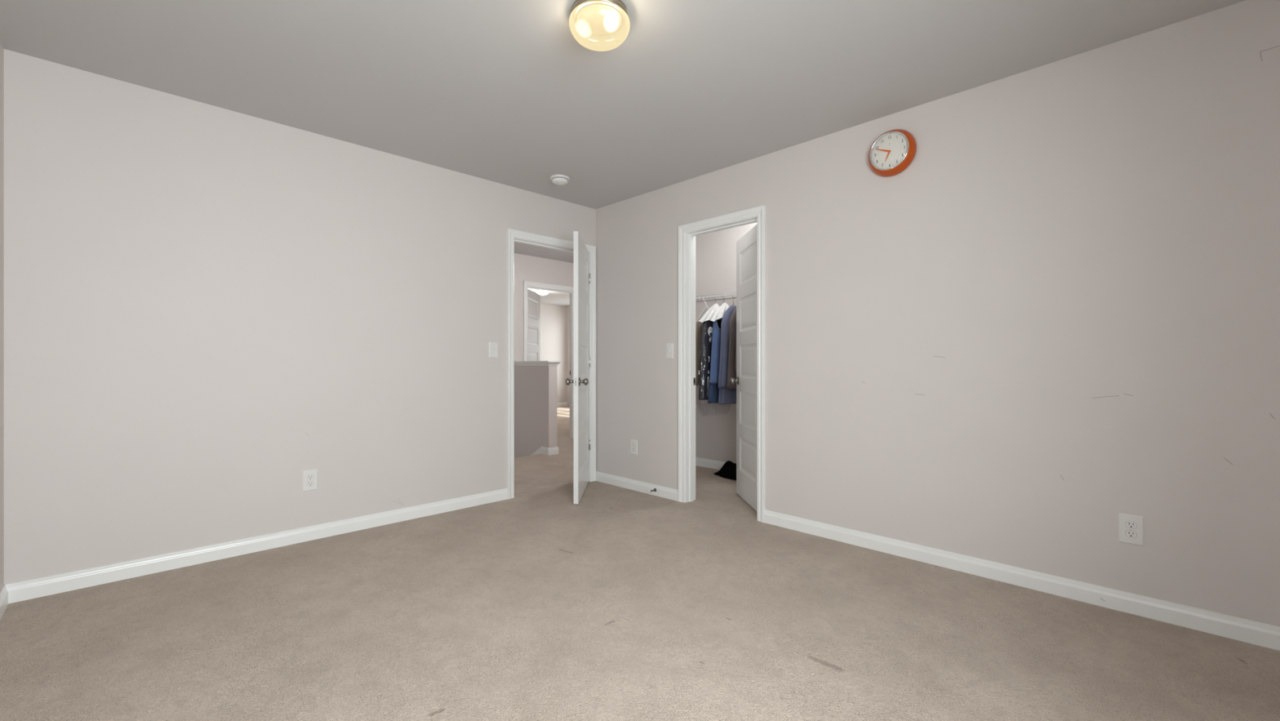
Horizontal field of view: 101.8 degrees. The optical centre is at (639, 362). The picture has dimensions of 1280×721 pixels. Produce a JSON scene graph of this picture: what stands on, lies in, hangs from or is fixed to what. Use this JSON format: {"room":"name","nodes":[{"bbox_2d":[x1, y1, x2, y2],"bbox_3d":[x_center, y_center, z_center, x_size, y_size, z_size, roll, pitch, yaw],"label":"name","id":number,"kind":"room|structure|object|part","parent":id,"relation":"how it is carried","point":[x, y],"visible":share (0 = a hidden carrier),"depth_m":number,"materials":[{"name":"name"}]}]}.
{"room":"empty bedroom","nodes":[
{"label":"empty bedroom","id":0,"kind":"room"},
{"bbox_2d":[0,40,4,591],"bbox_3d":[-1.360,-0.159,0.769,4.185,2.440,0.115,0,0,45],"label":"wall","id":1,"kind":"structure","parent":0,"point":[2,50],"depth_m":2.26,"materials":[{"name":"beige paint"}]},
{"bbox_2d":[0,584,8,620],"bbox_3d":[-1.355,1.019,0.855,4.070,0.084,0.014,0,0,45],"label":"baseboard","id":2,"kind":"structure","parent":1,"relation":"attached to","point":[4,592],"depth_m":2.22,"materials":[{"name":"white paint"}]},
{"bbox_2d":[4,48,595,584],"bbox_3d":[0.040,-0.159,5.210,0.115,2.440,8.375,0,0,45],"label":"wall","id":3,"kind":"structure","parent":0,"point":[207,308],"depth_m":2.83,"materials":[{"name":"beige paint"}]},
{"bbox_2d":[5,488,507,603],"bbox_3d":[-1.912,1.019,3.167,0.014,0.084,2.494,0,0,45],"label":"baseboard","id":4,"kind":"structure","parent":3,"relation":"attached to","point":[72,580],"depth_m":2.82,"materials":[{"name":"white paint"}]},
{"bbox_2d":[302,468,317,491],"bbox_3d":[-1.971,0.704,3.112,0.079,0.124,0.007,0,0,-45],"label":"wall outlet","id":5,"kind":"object","parent":3,"relation":"attached to","point":[309,477],"visible":1,"depth_m":3.11,"materials":[{"name":"white plastic"}]},
{"bbox_2d":[306,480,314,486],"bbox_3d":[-1.970,0.724,3.111,0.037,0.030,0.001,0,0,-45],"label":"receptacle","id":6,"kind":"object","parent":5,"relation":"attached to","point":[309,483],"depth_m":3.11,"materials":[{"name":"white plastic"}]},
{"bbox_2d":[306,474,314,479],"bbox_3d":[-1.970,0.684,3.111,0.037,0.030,0.001,0,0,-45],"label":"receptacle","id":7,"kind":"object","parent":5,"relation":"attached to","point":[309,477],"depth_m":3.11,"materials":[{"name":"white plastic"}]},
{"bbox_2d":[488,342,497,357],"bbox_3d":[-1.112,-0.096,3.965,0.076,0.120,0.016,0,0,-45],"label":"light switch","id":8,"kind":"object","parent":3,"relation":"attached to","point":[493,346],"visible":1,"depth_m":3.96,"materials":[{"name":"white plastic"}]},
{"bbox_2d":[506,228,595,498],"bbox_3d":[-0.762,0.010,4.408,0.152,2.102,0.888,0,0,45],"label":"door frame","id":9,"kind":"structure","parent":3,"relation":"attached to","point":[513,235],"depth_m":4.11,"materials":[{"name":"white paint"}]},
{"bbox_2d":[564,231,590,503],"bbox_3d":[-0.474,0.038,4.262,0.176,2.027,0.801,0,0,1],"label":"door","id":10,"kind":"structure","parent":3,"relation":"in","point":[580,381],"depth_m":4.08,"materials":[{"name":"white paint"}]},
{"bbox_3d":[-0.529,0.145,3.932,0.070,0.065,0.065,0,0,1],"label":"knob","id":11,"kind":"part","parent":10,"relation":"part of","materials":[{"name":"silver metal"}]},
{"bbox_3d":[-0.477,0.145,3.872,0.025,0.057,0.002,0,0,1],"label":"latch plate","id":12,"kind":"part","parent":10,"relation":"part of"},
{"bbox_3d":[-0.424,0.145,3.931,0.070,0.065,0.065,0,0,1],"label":"knob","id":13,"kind":"part","parent":10,"relation":"part of","materials":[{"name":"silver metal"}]},
{"bbox_2d":[514,360,561,457],"bbox_3d":[-1.276,0.921,6.279,0.841,1.880,0.187,0,0,45],"label":"wall","id":14,"kind":"structure","parent":0,"point":[535,381],"depth_m":6.17,"materials":[{"name":"beige paint"}]},
{"bbox_3d":[-1.276,0.009,6.279,0.841,0.056,0.187,0,0,45],"label":"cap rail","id":15,"kind":"part","parent":14,"relation":"part of","materials":[{"name":"white paint"}]},
{"bbox_2d":[530,446,548,455],"bbox_3d":[-1.335,1.274,6.246,0.805,0.594,0.014,0,0,45],"label":"trim","id":16,"kind":"structure","parent":14,"relation":"attached to","point":[542,450],"depth_m":6.04,"materials":[{"name":"white paint"}]},
{"bbox_2d":[547,446,558,455],"bbox_3d":[-1.000,1.019,6.003,0.014,0.084,0.142,0,0,45],"label":"baseboard","id":17,"kind":"structure","parent":14,"relation":"attached to","point":[551,451],"depth_m":5.99,"materials":[{"name":"white paint"}]},
{"bbox_2d":[514,253,573,360],"bbox_3d":[-0.637,0.241,7.595,0.115,3.240,5.960,0,0,45],"label":"wall","id":18,"kind":"structure","parent":0,"point":[526,268],"depth_m":6.72,"materials":[{"name":"beige paint"}]},
{"bbox_2d":[527,288,540,360],"bbox_3d":[-1.488,0.038,7.157,0.176,2.027,0.799,0,0,3],"label":"door","id":19,"kind":"structure","parent":18,"relation":"in","point":[533,298],"depth_m":7.20,"materials":[{"name":"white paint"}]},
{"bbox_2d":[523,280,573,438],"bbox_3d":[-1.219,0.010,7.013,0.152,2.102,0.888,0,0,45],"label":"door frame","id":20,"kind":"structure","parent":18,"relation":"attached to","point":[531,285],"depth_m":7.17,"materials":[{"name":"white paint"}]},
{"bbox_2d":[566,306,569,405],"bbox_3d":[-0.184,-0.159,11.275,4.450,2.440,0.115,0,0,45],"label":"wall","id":21,"kind":"structure","parent":18,"relation":"in","point":[567,307],"depth_m":12.76,"materials":[{"name":"beige paint"}]},
{"bbox_2d":[540,303,566,402],"bbox_3d":[-3.377,-0.159,11.310,0.115,2.440,4.580,0,0,45],"label":"wall","id":22,"kind":"structure","parent":0,"point":[553,317],"depth_m":12.60,"materials":[{"name":"beige paint"}]},
{"bbox_2d":[556,402,567,406],"bbox_3d":[-3.331,1.019,11.265,0.014,0.084,4.350,0,0,45],"label":"baseboard","id":23,"kind":"structure","parent":22,"relation":"attached to","point":[558,404],"depth_m":12.69,"materials":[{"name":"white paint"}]},
{"bbox_2d":[0,0,1246,306],"bbox_3d":[-0.860,-1.439,6.110,11.030,0.120,8.375,0,0,45],"label":"ceiling","id":24,"kind":"structure","parent":0,"point":[501,91],"depth_m":2.42,"materials":[{"name":"paint"}]},
{"bbox_2d":[536,288,549,295],"bbox_3d":[-1.827,-1.319,9.760,0.240,0.120,0.240,0,0,45],"label":"ceiling light","id":25,"kind":"object","parent":24,"relation":"attached to","point":[542,292],"visible":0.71,"depth_m":9.67,"materials":[{"name":"white glass"}]},
{"bbox_2d":[550,174,569,185],"bbox_3d":[-0.598,-1.354,3.890,0.147,0.050,0.147,0,0,45],"label":"smoke detector","id":26,"kind":"object","parent":24,"relation":"attached to","point":[557,180],"visible":1,"depth_m":3.85,"materials":[{"name":"white plastic"}]},
{"bbox_2d":[568,0,630,51],"bbox_3d":[-0.159,-1.319,2.050,0.240,0.120,0.240,0,0,45],"label":"ceiling light","id":27,"kind":"object","parent":24,"relation":"attached to","point":[597,25],"visible":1,"depth_m":1.98,"materials":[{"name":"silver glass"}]},
{"bbox_2d":[0,405,1279,720],"bbox_3d":[-0.860,1.111,6.110,11.030,0.100,8.375,0,0,45],"label":"floor","id":28,"kind":"structure","parent":0,"point":[618,603],"depth_m":2.02,"materials":[{"name":"beige carpet"}]},
{"bbox_2d":[714,460,736,479],"bbox_3d":[0.939,0.989,4.775,0.614,0.136,0.254,0,0,45],"label":"folded clothing","id":29,"kind":"object","parent":28,"relation":"on","point":[728,470],"visible":0.44,"depth_m":4.79,"materials":[{"name":"black fabric"}]},
{"bbox_2d":[695,222,756,463],"bbox_3d":[1.294,-0.159,4.745,2.315,2.440,0.115,0,0,45],"label":"wall","id":30,"kind":"structure","parent":0,"point":[715,251],"depth_m":5.20,"materials":[{"name":"beige paint"}]},
{"bbox_2d":[695,457,725,469],"bbox_3d":[1.208,1.019,4.741,2.200,0.084,0.014,0,0,45],"label":"baseboard","id":31,"kind":"structure","parent":30,"relation":"attached to","point":[703,462],"depth_m":5.25,"materials":[{"name":"white paint"}]},
{"bbox_2d":[695,291,736,309],"bbox_3d":[1.102,-0.467,4.635,2.160,0.337,0.313,0,0,45],"label":"wire shelf","id":32,"kind":"object","parent":30,"relation":"attached to","point":[732,295],"visible":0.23,"depth_m":4.94,"materials":[{"name":"white metal"}]},
{"bbox_3d":[0.996,-0.610,4.528,2.160,0.051,0.012,0,0,45],"label":"rail","id":33,"kind":"part","parent":32,"relation":"part of","materials":[{"name":"white metal"}]},
{"bbox_3d":[1.157,-0.630,4.690,2.160,0.009,0.146,0,0,45],"label":"rail","id":34,"kind":"part","parent":32,"relation":"part of","materials":[{"name":"white metal"}]},
{"label":"wire hanger","id":35,"kind":"object","parent":32,"relation":"hanging from","visible":0},
{"bbox_2d":[698,320,713,399],"bbox_3d":[0.690,-0.081,4.817,0.119,0.844,0.455,0,0,45],"label":"dress","id":36,"kind":"object","parent":35,"relation":"hanging from","point":[706,345],"visible":0.39,"depth_m":4.69,"materials":[{"name":"grey fabric"}]},
{"bbox_2d":[698,303,719,322],"bbox_3d":[0.715,-0.451,4.816,0.166,0.187,0.454,0,0,45],"label":"cover","id":37,"kind":"object","parent":35,"relation":"hanging from","point":[708,314],"visible":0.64,"depth_m":4.72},
{"bbox_2d":[697,322,731,412],"bbox_3d":[0.700,-0.017,4.828,0.146,1.014,0.477,0,0,41],"label":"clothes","id":38,"kind":"object","parent":35,"relation":"hanging from","point":[710,329],"visible":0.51,"depth_m":4.68,"materials":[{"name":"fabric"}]},
{"label":"wire hanger","id":39,"kind":"object","parent":32,"relation":"hanging from","visible":0},
{"bbox_2d":[707,317,722,403],"bbox_3d":[0.772,-0.058,4.750,0.108,0.849,0.446,0,0,45],"label":"clothes","id":40,"kind":"object","parent":39,"relation":"hanging from","point":[713,390],"visible":0.34,"depth_m":4.62,"materials":[{"name":"blue fabric"}]},
{"bbox_2d":[710,302,729,321],"bbox_3d":[0.778,-0.453,4.746,0.160,0.182,0.409,0,0,45],"label":"cover","id":41,"kind":"object","parent":39,"relation":"hanging from","point":[720,312],"visible":0.64,"depth_m":4.65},
{"bbox_3d":[0.839,-0.484,4.682,0.298,0.227,0.003,0,0,-43],"label":"wire hanger","id":42,"kind":"object","parent":32,"relation":"hanging from","visible":0},
{"bbox_2d":[718,305,736,404],"bbox_3d":[0.840,-0.069,4.675,0.103,0.881,0.449,0,0,45],"label":"shirt","id":43,"kind":"object","parent":42,"relation":"hanging from","point":[726,396],"visible":0.41,"depth_m":4.55,"materials":[{"name":"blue fabric"}]},
{"label":"wire hanger","id":44,"kind":"object","parent":32,"relation":"hanging from","visible":0},
{"bbox_2d":[726,307,736,388],"bbox_3d":[0.898,-0.141,4.622,0.095,0.737,0.442,0,0,45],"label":"shirt","id":45,"kind":"object","parent":44,"relation":"hanging from","point":[731,372],"visible":0.28,"depth_m":4.49,"materials":[{"name":"blue fabric"}]},
{"label":"wire hanger","id":46,"kind":"object","parent":32,"relation":"hanging from","visible":0},
{"bbox_2d":[734,345,736,370],"bbox_3d":[0.953,-0.217,4.564,0.079,0.584,0.399,0,0,45],"label":"shirt","id":47,"kind":"object","parent":46,"relation":"hanging from","point":[735,345],"visible":0.02,"depth_m":4.43,"materials":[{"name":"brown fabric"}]},
{"bbox_3d":[0.621,-0.484,4.900,0.003,0.227,0.298,0,0,43],"label":"wire hanger","id":48,"kind":"object","parent":32,"relation":"hanging from","visible":0},
{"bbox_2d":[695,321,702,385],"bbox_3d":[0.623,-0.082,4.902,0.058,0.594,0.313,0,0,45],"label":"clothes","id":49,"kind":"object","parent":48,"relation":"hanging from","point":[698,334],"visible":0.27,"depth_m":4.80,"materials":[{"name":"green fabric"}]},
{"bbox_2d":[595,0,1279,626],"bbox_3d":[1.122,-0.159,3.251,4.185,2.440,0.115,0,0,45],"label":"wall","id":50,"kind":"structure","parent":0,"point":[1060,318],"depth_m":2.44,"materials":[{"name":"beige paint"}]},
{"bbox_2d":[630,439,637,454],"bbox_3d":[-0.052,0.705,4.340,0.079,0.124,0.007,0,0,45],"label":"wall outlet","id":51,"kind":"object","parent":50,"relation":"attached to","point":[633,443],"visible":1,"depth_m":4.33,"materials":[{"name":"white plastic"}]},
{"bbox_2d":[595,471,678,501],"bbox_3d":[-0.052,1.019,4.334,0.994,0.084,0.014,0,0,45],"label":"baseboard","id":52,"kind":"structure","parent":50,"relation":"attached to","point":[639,486],"depth_m":4.29,"materials":[{"name":"white paint"}]},
{"bbox_2d":[666,342,673,358],"bbox_3d":[0.227,-0.089,4.054,0.076,0.120,0.016,0,0,45],"label":"light switch","id":53,"kind":"object","parent":50,"relation":"attached to","point":[669,347],"visible":1,"depth_m":4.05,"materials":[{"name":"white plastic"}]},
{"bbox_2d":[678,204,764,522],"bbox_3d":[0.609,0.010,3.764,0.746,2.102,0.152,0,0,45],"label":"door frame","id":54,"kind":"structure","parent":50,"relation":"attached to","point":[687,233],"depth_m":3.95,"materials":[{"name":"white paint"}]},
{"bbox_2d":[729,224,756,511],"bbox_3d":[0.824,0.038,3.888,0.176,2.027,0.657,0,0,-5],"label":"door","id":55,"kind":"structure","parent":50,"relation":"in","point":[746,246],"depth_m":3.92,"materials":[{"name":"white paint"}]},
{"bbox_3d":[0.749,0.145,4.141,0.070,0.065,0.065,0,0,-5],"label":"knob","id":56,"kind":"part","parent":55,"relation":"part of","materials":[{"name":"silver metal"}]},
{"bbox_2d":[868,128,916,177],"bbox_3d":[1.374,-1.156,2.859,0.250,0.250,0.084,0,0,45],"label":"wall clock","id":57,"kind":"object","parent":50,"relation":"attached to","point":[893,151],"visible":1,"depth_m":2.84,"materials":[{"name":"orange plastic"}]},
{"bbox_2d":[764,509,1279,650],"bbox_3d":[1.651,1.019,2.631,2.330,0.084,0.014,0,0,45],"label":"baseboard","id":58,"kind":"structure","parent":50,"relation":"attached to","point":[1256,633],"depth_m":2.37,"materials":[{"name":"white paint"}]},
{"bbox_2d":[1118,512,1144,546],"bbox_3d":[2.081,0.707,2.206,0.079,0.124,0.007,0,0,45],"label":"wall outlet","id":59,"kind":"object","parent":50,"relation":"attached to","point":[1131,526],"visible":1,"depth_m":2.20,"materials":[{"name":"white plastic"}]},
{"bbox_2d":[1124,529,1137,537],"bbox_3d":[2.080,0.727,2.204,0.001,0.030,0.037,0,0,-45],"label":"receptacle","id":60,"kind":"object","parent":59,"relation":"attached to","point":[1128,533],"depth_m":2.20,"materials":[{"name":"white plastic"}]},
{"bbox_2d":[1124,520,1137,528],"bbox_3d":[2.080,0.688,2.204,0.001,0.030,0.037,0,0,-45],"label":"receptacle","id":61,"kind":"object","parent":59,"relation":"attached to","point":[1128,524],"depth_m":2.20,"materials":[{"name":"white plastic"}]}
]}

